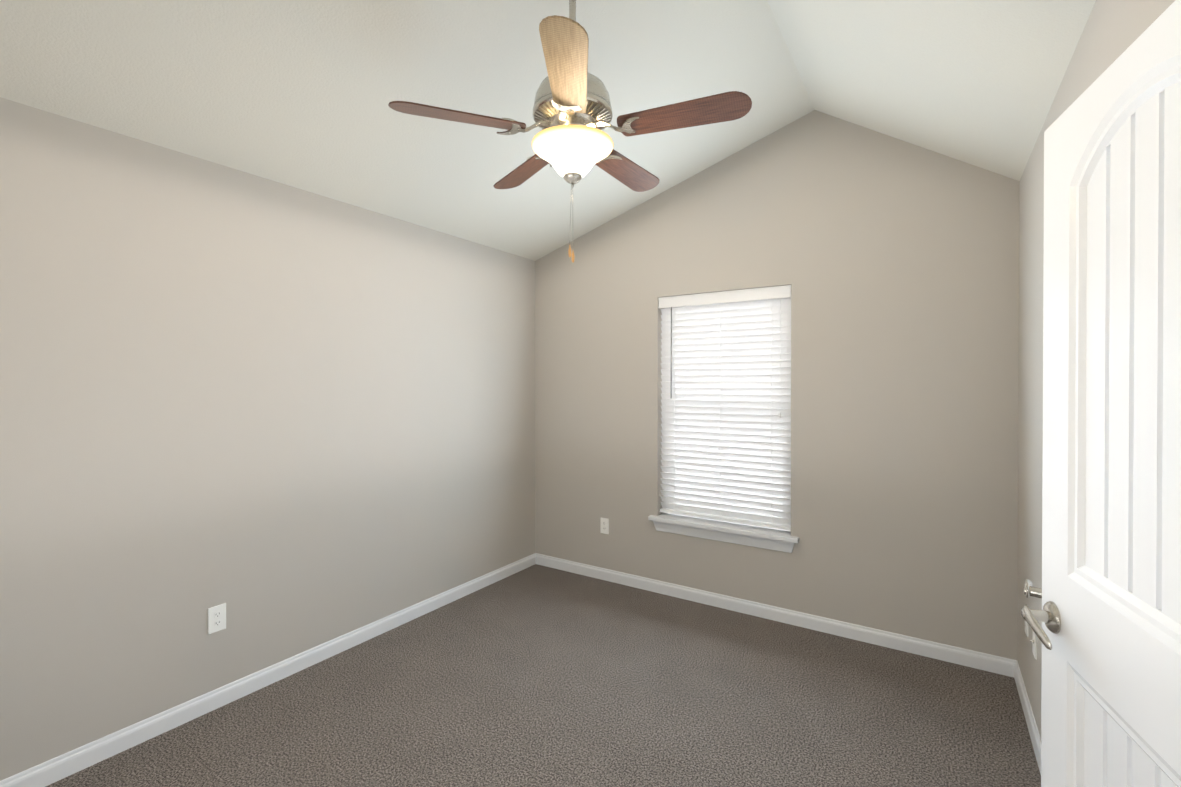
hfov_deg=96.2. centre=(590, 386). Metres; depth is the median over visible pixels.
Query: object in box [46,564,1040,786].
floor
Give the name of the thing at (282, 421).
wall
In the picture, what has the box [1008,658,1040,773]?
baseboard
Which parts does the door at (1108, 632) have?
handle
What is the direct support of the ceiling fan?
hanging from the ceiling
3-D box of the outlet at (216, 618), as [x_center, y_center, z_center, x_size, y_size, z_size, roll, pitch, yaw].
[-1.685,1.050,2.392,0.008,0.115,0.070,0,0,33]
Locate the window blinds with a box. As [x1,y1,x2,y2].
[658,285,790,530]
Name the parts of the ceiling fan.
blade, blade, blade, lamp shade, blade, blade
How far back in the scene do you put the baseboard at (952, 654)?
3.19 m
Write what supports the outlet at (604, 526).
attached to the wall at (891, 262)
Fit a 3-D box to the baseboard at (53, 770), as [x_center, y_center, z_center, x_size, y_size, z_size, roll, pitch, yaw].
[-1.448,1.408,2.754,0.013,0.084,3.697,0,0,33]
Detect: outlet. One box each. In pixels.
[208,603,225,633]
[600,518,608,533]
[1025,621,1027,636]
[1030,631,1036,659]
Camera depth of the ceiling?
2.21 m
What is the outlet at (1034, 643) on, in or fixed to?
attached to the wall at (1113, 31)
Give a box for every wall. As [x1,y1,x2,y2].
[0,97,534,780]
[535,110,1018,659]
[1017,0,1174,737]
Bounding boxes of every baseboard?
[0,553,535,786]
[536,553,1007,675]
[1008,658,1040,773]
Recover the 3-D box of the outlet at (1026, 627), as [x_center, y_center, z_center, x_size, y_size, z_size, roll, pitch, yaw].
[1.943,1.047,2.363,0.008,0.115,0.070,0,0,33]
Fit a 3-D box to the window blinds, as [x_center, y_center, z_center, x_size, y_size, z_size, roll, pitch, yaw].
[0.863,0.135,3.493,0.884,1.504,0.086,0,0,33]
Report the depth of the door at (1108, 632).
0.95 m
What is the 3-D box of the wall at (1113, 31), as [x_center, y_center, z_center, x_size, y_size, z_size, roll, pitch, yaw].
[1.186,0.227,1.056,0.140,2.465,4.007,0,0,33]
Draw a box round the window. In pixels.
[648,298,798,552]
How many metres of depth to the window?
3.44 m
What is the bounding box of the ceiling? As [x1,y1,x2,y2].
[0,0,1095,260]
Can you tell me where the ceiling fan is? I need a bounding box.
[388,0,751,262]
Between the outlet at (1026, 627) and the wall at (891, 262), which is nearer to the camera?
the outlet at (1026, 627)

